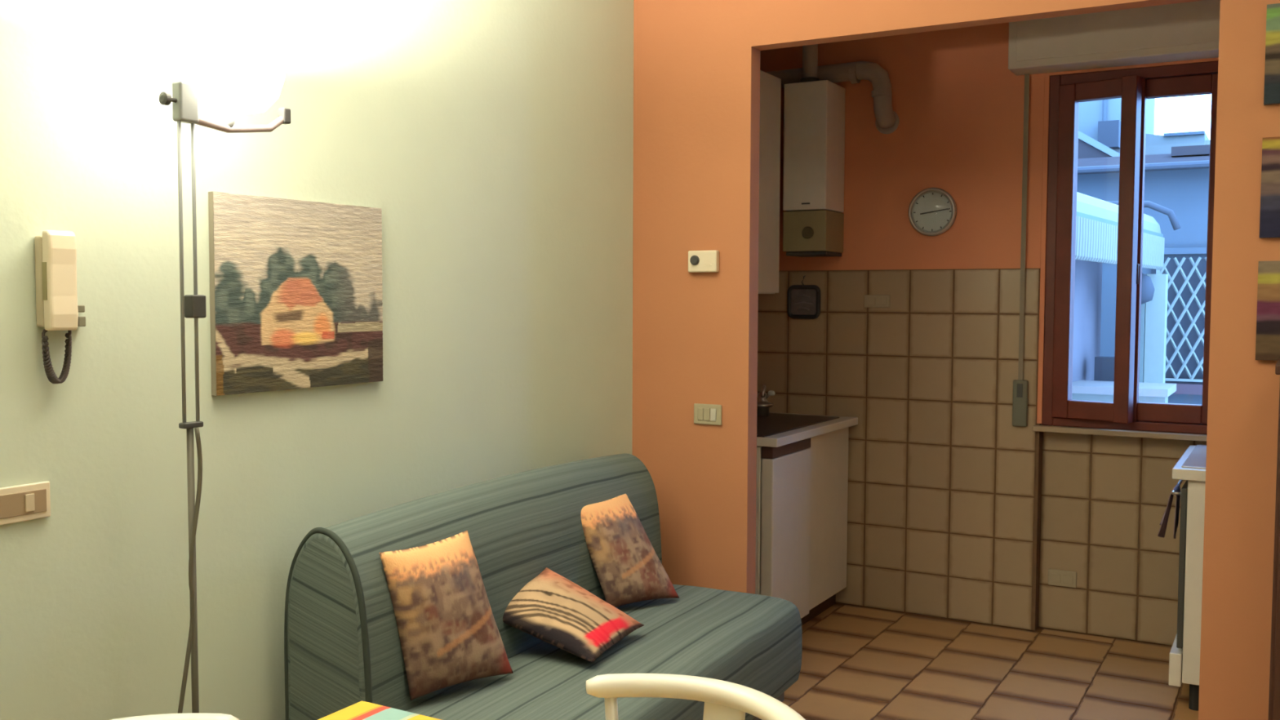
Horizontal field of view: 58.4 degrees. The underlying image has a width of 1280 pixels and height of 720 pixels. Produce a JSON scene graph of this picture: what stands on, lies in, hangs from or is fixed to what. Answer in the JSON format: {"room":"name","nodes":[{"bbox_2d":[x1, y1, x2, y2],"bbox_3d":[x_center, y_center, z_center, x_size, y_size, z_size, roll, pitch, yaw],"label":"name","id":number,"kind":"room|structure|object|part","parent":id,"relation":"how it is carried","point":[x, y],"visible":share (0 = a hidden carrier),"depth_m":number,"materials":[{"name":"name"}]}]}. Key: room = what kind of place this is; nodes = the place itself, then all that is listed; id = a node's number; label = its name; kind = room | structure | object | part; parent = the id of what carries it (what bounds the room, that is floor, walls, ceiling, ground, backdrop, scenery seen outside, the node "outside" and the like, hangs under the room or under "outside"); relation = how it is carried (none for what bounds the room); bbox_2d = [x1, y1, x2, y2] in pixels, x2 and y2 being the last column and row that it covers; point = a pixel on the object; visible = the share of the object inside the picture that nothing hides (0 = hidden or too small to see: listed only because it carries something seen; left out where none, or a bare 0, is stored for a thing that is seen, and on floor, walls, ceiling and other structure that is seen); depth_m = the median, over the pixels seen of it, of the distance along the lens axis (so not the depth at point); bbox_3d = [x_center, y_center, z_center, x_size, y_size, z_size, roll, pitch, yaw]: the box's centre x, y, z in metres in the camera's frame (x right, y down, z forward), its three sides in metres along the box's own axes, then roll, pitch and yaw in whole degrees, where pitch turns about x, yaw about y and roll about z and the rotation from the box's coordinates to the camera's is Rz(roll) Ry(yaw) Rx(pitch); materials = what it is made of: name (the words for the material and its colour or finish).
{"room":"living room","nodes":[
{"label":"living room","id":0,"kind":"room"},
{"bbox_2d":[0,0,633,719],"bbox_3d":[-1.381,-0.015,1.935,0.120,2.750,5.375,2,4,30],"label":"wall","id":1,"kind":"structure","parent":0,"point":[492,140],"depth_m":2.70,"materials":[{"name":"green paint"}]},
{"bbox_2d":[0,480,50,525],"bbox_3d":[-1.180,0.273,2.164,0.015,0.070,0.137,2,4,30],"label":"light switch","id":2,"kind":"object","parent":1,"relation":"attached to","point":[31,501],"visible":1,"depth_m":2.17,"materials":[{"name":"beige plastic"}]},
{"bbox_2d":[34,230,85,383],"bbox_3d":[-1.114,-0.102,2.218,0.054,0.294,0.095,2,4,30],"label":"intercom","id":3,"kind":"object","parent":1,"relation":"attached to","point":[57,308],"visible":1,"depth_m":2.19,"materials":[{"name":"beige plastic"}]},
{"bbox_3d":[-1.126,-0.008,2.210,0.017,0.107,0.055,2,4,30],"label":"coiled cord","id":4,"kind":"part","parent":3,"relation":"part of","materials":[{"name":"brown plastic"}]},
{"bbox_2d":[208,191,382,395],"bbox_3d":[-0.816,-0.158,2.771,0.017,0.452,0.535,2,4,30],"label":"picture","id":5,"kind":"object","parent":1,"relation":"attached to","point":[295,286],"visible":1,"depth_m":2.73,"materials":[{"name":"fabric"}]},
{"bbox_2d":[631,0,1279,719],"bbox_3d":[1.726,-0.071,3.204,4.000,2.750,0.075,2,4,30],"label":"wall","id":6,"kind":"structure","parent":0,"point":[696,63],"depth_m":3.94,"materials":[{"name":"orange paint"}]},
{"bbox_2d":[688,249,719,272],"bbox_3d":[0.219,-0.344,3.992,0.112,0.076,0.037,2,4,30],"label":"thermostat","id":7,"kind":"object","parent":6,"relation":"attached to","point":[699,261],"visible":1,"depth_m":3.98,"materials":[{"name":"beige plastic"}]},
{"bbox_2d":[693,403,721,425],"bbox_3d":[0.237,0.191,4.023,0.108,0.072,0.013,2,4,30],"label":"light switch","id":8,"kind":"object","parent":6,"relation":"attached to","point":[704,414],"visible":1,"depth_m":4.02,"materials":[{"name":"beige plastic"}]},
{"bbox_2d":[1255,261,1279,360],"bbox_3d":[1.816,-0.132,3.094,0.260,0.272,0.020,2,4,30],"label":"painting","id":9,"kind":"object","parent":6,"relation":"attached to","point":[1268,315],"visible":1,"depth_m":3.14,"materials":[{"name":"paint"}]},
{"bbox_2d":[1259,136,1279,238],"bbox_3d":[1.817,-0.468,3.076,0.260,0.272,0.020,2,4,30],"label":"painting","id":10,"kind":"object","parent":6,"relation":"attached to","point":[1269,215],"visible":1,"depth_m":3.12,"materials":[{"name":"paint"}]},
{"bbox_2d":[1263,3,1279,105],"bbox_3d":[1.818,-0.827,3.056,0.260,0.268,0.020,2,4,30],"label":"painting","id":11,"kind":"object","parent":6,"relation":"attached to","point":[1272,67],"visible":1,"depth_m":3.10,"materials":[{"name":"paint"}]},
{"bbox_2d":[756,22,1218,645],"bbox_3d":[1.700,-0.178,5.173,2.650,2.750,0.231,2,4,30],"label":"wall","id":12,"kind":"structure","parent":0,"point":[956,510],"depth_m":5.19,"materials":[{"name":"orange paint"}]},
{"bbox_2d":[786,275,820,319],"bbox_3d":[0.794,-0.304,5.542,0.170,0.210,0.024,2,4,30],"label":"trivet","id":13,"kind":"object","parent":12,"relation":"attached to","point":[803,301],"visible":1,"depth_m":5.54,"materials":[{"name":"grey ceramic"}]},
{"bbox_3d":[0.794,-0.281,5.544,0.136,0.130,0.004,2,4,30],"label":"plate","id":14,"kind":"part","parent":13,"relation":"part of","materials":[{"name":"black metal"}]},
{"bbox_2d":[782,44,845,257],"bbox_3d":[0.817,-1.028,5.367,0.214,1.076,0.249,2,4,30],"label":"boiler","id":15,"kind":"object","parent":12,"relation":"attached to","point":[813,166],"visible":0.97,"depth_m":5.28,"materials":[{"name":"beige metal"}]},
{"bbox_3d":[0.818,-0.602,5.396,0.214,0.186,0.237,2,4,30],"label":"control panel","id":16,"kind":"part","parent":15,"relation":"part of","materials":[{"name":"beige plastic"}]},
{"bbox_3d":[0.818,-0.991,5.372,0.214,0.585,0.243,2,4,30],"label":"casing","id":17,"kind":"part","parent":15,"relation":"part of","materials":[{"name":"white metal"}]},
{"bbox_2d":[765,61,899,133],"bbox_3d":[0.838,-1.224,5.435,0.777,0.333,0.149,2,4,30],"label":"vent pipe","id":18,"kind":"object","parent":12,"relation":"attached to","point":[887,120],"visible":0.82,"depth_m":5.27,"materials":[{"name":"white paint"}]},
{"bbox_2d":[864,294,889,307],"bbox_3d":[1.112,-0.276,5.368,0.124,0.060,0.011,2,4,30],"label":"wall socket","id":19,"kind":"object","parent":12,"relation":"attached to","point":[870,300],"visible":1,"depth_m":5.37,"materials":[{"name":"beige plastic"}]},
{"bbox_2d":[908,187,956,235],"bbox_3d":[1.331,-0.675,5.214,0.220,0.220,0.039,2,4,30],"label":"wall clock","id":20,"kind":"object","parent":12,"relation":"attached to","point":[932,211],"visible":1,"depth_m":5.22,"materials":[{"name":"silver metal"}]},
{"bbox_3d":[1.325,-0.675,5.205,0.186,0.186,0.018,2,4,30],"label":"glass","id":21,"kind":"part","parent":20,"relation":"part of","materials":[{"name":"glass"}]},
{"bbox_2d":[1012,73,1029,426],"bbox_3d":[1.682,-0.475,5.020,0.063,1.540,0.026,2,4,30],"label":"strap","id":22,"kind":"object","parent":12,"relation":"attached to","point":[1020,401],"visible":1,"depth_m":5.03,"materials":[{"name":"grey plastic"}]},
{"bbox_2d":[1048,568,1076,587],"bbox_3d":[1.873,0.969,5.075,0.120,0.072,0.011,2,4,30],"label":"wall socket","id":23,"kind":"object","parent":12,"relation":"attached to","point":[1055,577],"visible":1,"depth_m":5.07,"materials":[{"name":"beige plastic"}]},
{"bbox_2d":[1008,0,1220,75],"bbox_3d":[2.180,-1.372,4.610,1.320,0.298,0.175,2,4,30],"label":"box","id":24,"kind":"object","parent":12,"relation":"attached to","point":[1189,30],"visible":0.62,"depth_m":4.66,"materials":[{"name":"white wood"}]},
{"bbox_2d":[1032,424,1206,441],"bbox_3d":[2.271,0.317,4.757,1.217,0.024,0.088,2,4,30],"label":"window sill","id":25,"kind":"structure","parent":12,"relation":"attached to","point":[1051,428],"depth_m":4.85,"materials":[{"name":"stone"}]},
{"bbox_2d":[1041,60,1218,434],"bbox_3d":[2.090,-0.461,4.810,0.740,1.522,0.166,2,4,30],"label":"window","id":26,"kind":"structure","parent":12,"relation":"in","point":[1135,86],"depth_m":4.82,"materials":[{"name":"red wood"}]},
{"bbox_3d":[1.943,0.217,4.913,0.196,0.078,0.056,3,4,41],"label":"rail","id":27,"kind":"part","parent":26,"relation":"part of","materials":[{"name":"red wood"}]},
{"bbox_3d":[1.949,-1.141,4.840,0.196,0.075,0.056,3,4,41],"label":"rail","id":28,"kind":"part","parent":26,"relation":"part of","materials":[{"name":"red wood"}]},
{"bbox_3d":[2.088,-0.362,4.807,0.014,0.087,0.030,2,4,30],"label":"handle","id":29,"kind":"part","parent":26,"relation":"part of","materials":[{"name":"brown metal"}]},
{"bbox_3d":[2.232,0.223,4.824,0.248,0.078,0.056,2,4,30],"label":"rail","id":30,"kind":"part","parent":26,"relation":"part of","materials":[{"name":"red wood"}]},
{"bbox_3d":[2.237,-1.135,4.751,0.248,0.075,0.056,2,4,30],"label":"rail","id":31,"kind":"part","parent":26,"relation":"part of","materials":[{"name":"red wood"}]},
{"bbox_2d":[782,602,1198,719],"bbox_3d":[0.699,1.425,1.837,4.530,0.101,7.150,2,4,30],"label":"floor","id":32,"kind":"structure","parent":0,"point":[859,663],"depth_m":4.52,"materials":[{"name":"brown tile"}]},
{"bbox_2d":[110,712,239,719],"bbox_3d":[-0.724,0.979,1.633,0.412,0.804,0.480,-2,4,-39],"label":"dining chair","id":33,"kind":"object","parent":32,"relation":"on","point":[193,716],"visible":1,"depth_m":1.82,"materials":[{"name":"beige paint"}]},
{"bbox_2d":[159,36,290,713],"bbox_3d":[-0.900,0.367,2.193,0.259,1.960,0.592,3,4,43],"label":"floor lamp","id":34,"kind":"object","parent":32,"relation":"on","point":[234,77],"visible":1,"depth_m":2.21,"materials":[{"name":"grey paint"}]},
{"bbox_3d":[-0.884,-0.489,2.148,0.024,0.024,0.030,2,4,30],"label":"knob","id":35,"kind":"part","parent":34,"relation":"part of","materials":[{"name":"grey plastic"}]},
{"bbox_3d":[-0.875,-0.194,2.183,0.007,0.638,0.007,2,4,30],"label":"rod","id":36,"kind":"part","parent":34,"relation":"part of","materials":[{"name":"grey paint"}]},
{"bbox_3d":[-1.003,0.743,2.124,0.382,1.214,0.103,-1,3,-26],"label":"cord","id":37,"kind":"part","parent":34,"relation":"part of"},
{"bbox_3d":[-0.859,-0.195,2.209,0.007,0.638,0.007,2,4,30],"label":"rod","id":38,"kind":"part","parent":34,"relation":"part of","materials":[{"name":"grey paint"}]},
{"bbox_3d":[-0.808,-0.556,2.276,0.208,0.125,0.208,2,4,30],"label":"lamp shade","id":39,"kind":"part","parent":34,"relation":"part of","materials":[{"name":"clear glass"}]},
{"bbox_3d":[-0.800,-0.479,2.295,0.015,0.055,0.235,2,4,30],"label":"arm","id":40,"kind":"part","parent":34,"relation":"part of","materials":[{"name":"grey metal"}]},
{"bbox_2d":[284,453,802,719],"bbox_3d":[-0.157,0.819,3.167,0.763,0.960,1.500,2,3,27],"label":"sofa","id":41,"kind":"object","parent":32,"relation":"on","point":[343,648],"visible":0.77,"depth_m":2.97,"materials":[{"name":"teal fabric"}]},
{"bbox_2d":[379,529,513,700],"bbox_3d":[-0.471,0.612,2.754,0.133,0.353,0.346,3,4,38],"label":"cushion","id":42,"kind":"object","parent":41,"relation":"on","point":[449,633],"visible":1,"depth_m":2.71,"materials":[{"name":"fabric"}]},
{"bbox_2d":[502,567,644,662],"bbox_3d":[-0.188,0.677,3.123,0.331,0.174,0.350,2,4,30],"label":"cushion","id":43,"kind":"object","parent":41,"relation":"on","point":[551,608],"visible":0.96,"depth_m":3.05,"materials":[{"name":"fabric"}]},
{"bbox_3d":[-0.061,0.921,3.122,0.546,0.279,1.500,2,3,27],"label":"seat","id":44,"kind":"part","parent":41,"relation":"part of","materials":[{"name":"teal fabric"}]},
{"bbox_2d":[581,493,679,607],"bbox_3d":[-0.040,0.588,3.516,0.222,0.323,0.325,2,4,30],"label":"cushion","id":45,"kind":"object","parent":41,"relation":"on","point":[628,567],"visible":1,"depth_m":3.48,"materials":[{"name":"fabric"}]},
{"bbox_3d":[-0.146,1.084,3.175,0.640,0.052,1.400,2,3,27],"label":"frame","id":46,"kind":"part","parent":41,"relation":"part of","materials":[{"name":"metal"}]},
{"bbox_2d":[586,673,805,719],"bbox_3d":[0.009,0.952,1.670,0.412,0.859,0.480,2,4,35],"label":"dining chair","id":47,"kind":"object","parent":32,"relation":"on","point":[722,700],"visible":1,"depth_m":1.84,"materials":[{"name":"beige paint"}]},
{"bbox_3d":[-0.042,0.737,1.861,0.028,0.390,0.047,-1,3,-16],"label":"post","id":48,"kind":"part","parent":47,"relation":"part of","materials":[{"name":"beige paint"}]},
{"bbox_2d":[755,438,811,618],"bbox_3d":[0.383,0.769,4.964,0.592,0.870,0.422,2,4,30],"label":"dishwasher","id":49,"kind":"object","parent":32,"relation":"on","point":[783,489],"visible":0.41,"depth_m":4.74,"materials":[{"name":"white metal"}]},
{"bbox_2d":[800,426,848,625],"bbox_3d":[0.617,0.746,5.389,0.572,0.872,0.526,2,4,30],"label":"base cabinet","id":50,"kind":"object","parent":32,"relation":"on","point":[829,451],"visible":0.31,"depth_m":5.25,"materials":[{"name":"beige wood"}]},
{"bbox_2d":[756,412,857,447],"bbox_3d":[0.520,0.299,5.165,0.630,0.040,0.975,2,4,30],"label":"countertop","id":51,"kind":"structure","parent":50,"relation":"on","point":[775,429],"depth_m":5.05,"materials":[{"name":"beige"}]},
{"bbox_2d":[756,385,775,416],"bbox_3d":[0.592,0.191,5.415,0.103,0.149,0.174,-1,3,-15],"label":"tap","id":52,"kind":"object","parent":51,"relation":"on","point":[763,406],"visible":0.8,"depth_m":5.42,"materials":[{"name":"silver metal"}]},
{"bbox_3d":[0.581,0.149,5.385,0.026,0.062,0.135,1,3,5],"label":"spout","id":53,"kind":"part","parent":52,"relation":"part of","materials":[{"name":"metal"}]},
{"bbox_2d":[1168,444,1206,711],"bbox_3d":[2.327,0.794,4.272,0.588,0.909,0.755,2,4,30],"label":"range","id":54,"kind":"object","parent":32,"relation":"on","point":[1184,653],"visible":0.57,"depth_m":4.08,"materials":[{"name":"white metal"}]},
{"bbox_2d":[1157,483,1180,538],"bbox_3d":[1.958,0.557,4.238,0.065,0.189,0.160,2,4,30],"label":"dish towel","id":55,"kind":"object","parent":54,"relation":"hanging from","point":[1163,523],"visible":0.96,"depth_m":4.20,"materials":[{"name":"grey fabric"}]},
{"bbox_3d":[2.093,1.097,4.406,0.041,0.120,0.693,2,4,30],"label":"drawer","id":56,"kind":"part","parent":54,"relation":"part of","materials":[{"name":"white metal"}]},
{"bbox_3d":[2.107,0.732,4.387,0.020,0.580,0.670,2,4,30],"label":"oven door","id":57,"kind":"part","parent":54,"relation":"part of","materials":[{"name":"grey plastic"}]},
{"bbox_3d":[2.338,0.373,4.252,0.535,0.006,0.700,2,4,30],"label":"hob plate","id":58,"kind":"part","parent":54,"relation":"part of","materials":[{"name":"white metal"}]},
{"bbox_2d":[1268,358,1279,719],"bbox_3d":[2.017,0.670,2.811,0.830,1.311,0.373,2,4,30],"label":"cabinet","id":59,"kind":"object","parent":32,"relation":"on","point":[1274,674],"visible":1,"depth_m":2.87,"materials":[{"name":"brown wood"}]},
{"bbox_3d":[1.766,0.653,2.775,0.391,1.190,0.019,2,4,30],"label":"door","id":60,"kind":"part","parent":59,"relation":"part of","materials":[{"name":"brown wood"}]},
{"bbox_3d":[-0.270,1.019,1.460,1.004,0.743,0.832,2,4,30],"label":"dining table","id":61,"kind":"object","parent":32,"relation":"on","visible":0},
{"bbox_2d":[317,701,440,719],"bbox_3d":[-0.268,0.744,1.440,1.147,0.204,0.973,2,4,30],"label":"tablecloth","id":62,"kind":"object","parent":61,"relation":"on","point":[362,710],"visible":1,"depth_m":1.98,"materials":[{"name":"multicoloured fabric"}]},
{"bbox_3d":[0.124,-0.185,5.189,0.100,2.750,1.775,2,4,30],"label":"wall","id":63,"kind":"structure","parent":0,"visible":0},
{"bbox_2d":[758,70,781,293],"bbox_3d":[0.323,-0.793,5.066,0.328,0.995,0.745,2,4,30],"label":"upper cabinet","id":64,"kind":"object","parent":63,"relation":"attached to","point":[770,85],"visible":0.27,"depth_m":5.20,"materials":[{"name":"beige wood"}]},
{"label":"outside","id":65,"kind":"structure","parent":0,"visible":0},
{"bbox_3d":[5.590,3.792,13.992,24.000,0.100,18.540,2,4,30],"label":"ground","id":66,"kind":"structure","parent":65,"visible":0},
{"bbox_2d":[1077,130,1119,158],"bbox_3d":[3.699,0.219,11.685,2.440,7.270,1.060,2,4,30],"label":"annex","id":67,"kind":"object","parent":66,"relation":"on","point":[1088,147],"visible":0.15,"depth_m":10.68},
{"bbox_2d":[1078,97,1155,153],"bbox_3d":[4.029,-0.275,14.079,3.760,8.000,3.180,2,4,30],"label":"house","id":68,"kind":"structure","parent":66,"relation":"on","point":[1100,120],"depth_m":11.89,"materials":[{"name":"white paint"}]},
{"bbox_2d":[1072,259,1168,382],"bbox_3d":[2.288,1.507,7.483,1.468,5.140,3.608,2,4,34],"label":"side wing","id":69,"kind":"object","parent":66,"relation":"on","point":[1088,274],"visible":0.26,"depth_m":8.36},
{"bbox_2d":[1075,191,1180,269],"bbox_3d":[2.976,-0.878,7.415,0.524,0.525,2.873,2,4,34],"label":"awning","id":70,"kind":"object","parent":69,"relation":"attached to","point":[1097,220],"visible":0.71,"depth_m":6.96,"materials":[{"name":"white fabric"}]},
{"bbox_2d":[1141,273,1155,304],"bbox_3d":[3.594,-0.514,8.242,0.210,0.225,0.210,2,4,30],"label":"hanging lantern","id":71,"kind":"object","parent":70,"relation":"hanging from","point":[1148,289],"visible":0.34,"depth_m":8.16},
{"bbox_2d":[1071,355,1176,403],"bbox_3d":[3.331,2.022,8.028,0.650,4.060,0.760,2,4,30],"label":"parapet","id":72,"kind":"object","parent":66,"relation":"on","point":[1095,389],"visible":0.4,"depth_m":7.73,"materials":[{"name":"white concrete"}]},
{"bbox_2d":[1076,144,1209,404],"bbox_3d":[4.276,1.106,9.528,6.900,5.735,0.938,2,4,30],"label":"house","id":73,"kind":"structure","parent":66,"relation":"on","point":[1178,181],"depth_m":9.24,"materials":[{"name":"white paint"}]},
{"bbox_2d":[1155,257,1206,382],"bbox_3d":[4.506,-0.321,9.078,0.780,0.995,0.032,2,4,30],"label":"lattice","id":74,"kind":"object","parent":73,"relation":"on","point":[1191,379],"visible":0.22,"depth_m":9.15,"materials":[{"name":"white wood"}]},
{"bbox_3d":[4.185,-0.339,9.262,0.030,0.970,0.024,2,4,30],"label":"frame","id":75,"kind":"part","parent":74,"relation":"part of","materials":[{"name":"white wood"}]},
{"bbox_3d":[4.504,0.166,9.105,0.780,0.020,0.024,2,4,30],"label":"frame","id":76,"kind":"part","parent":74,"relation":"part of","materials":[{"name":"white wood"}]},
{"bbox_3d":[4.488,0.234,9.141,1.000,0.080,0.120,2,4,30],"label":"window sill","id":77,"kind":"part","parent":73,"relation":"part of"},
{"bbox_3d":[4.203,-0.881,9.281,6.800,0.050,0.060,2,4,30],"label":"cornice","id":78,"kind":"part","parent":73,"relation":"part of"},
{"bbox_2d":[1145,130,1209,155],"bbox_3d":[7.380,0.653,13.082,2.980,6.280,3.050,2,4,30],"label":"house","id":79,"kind":"structure","parent":66,"relation":"on","point":[1154,144],"depth_m":12.21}
]}

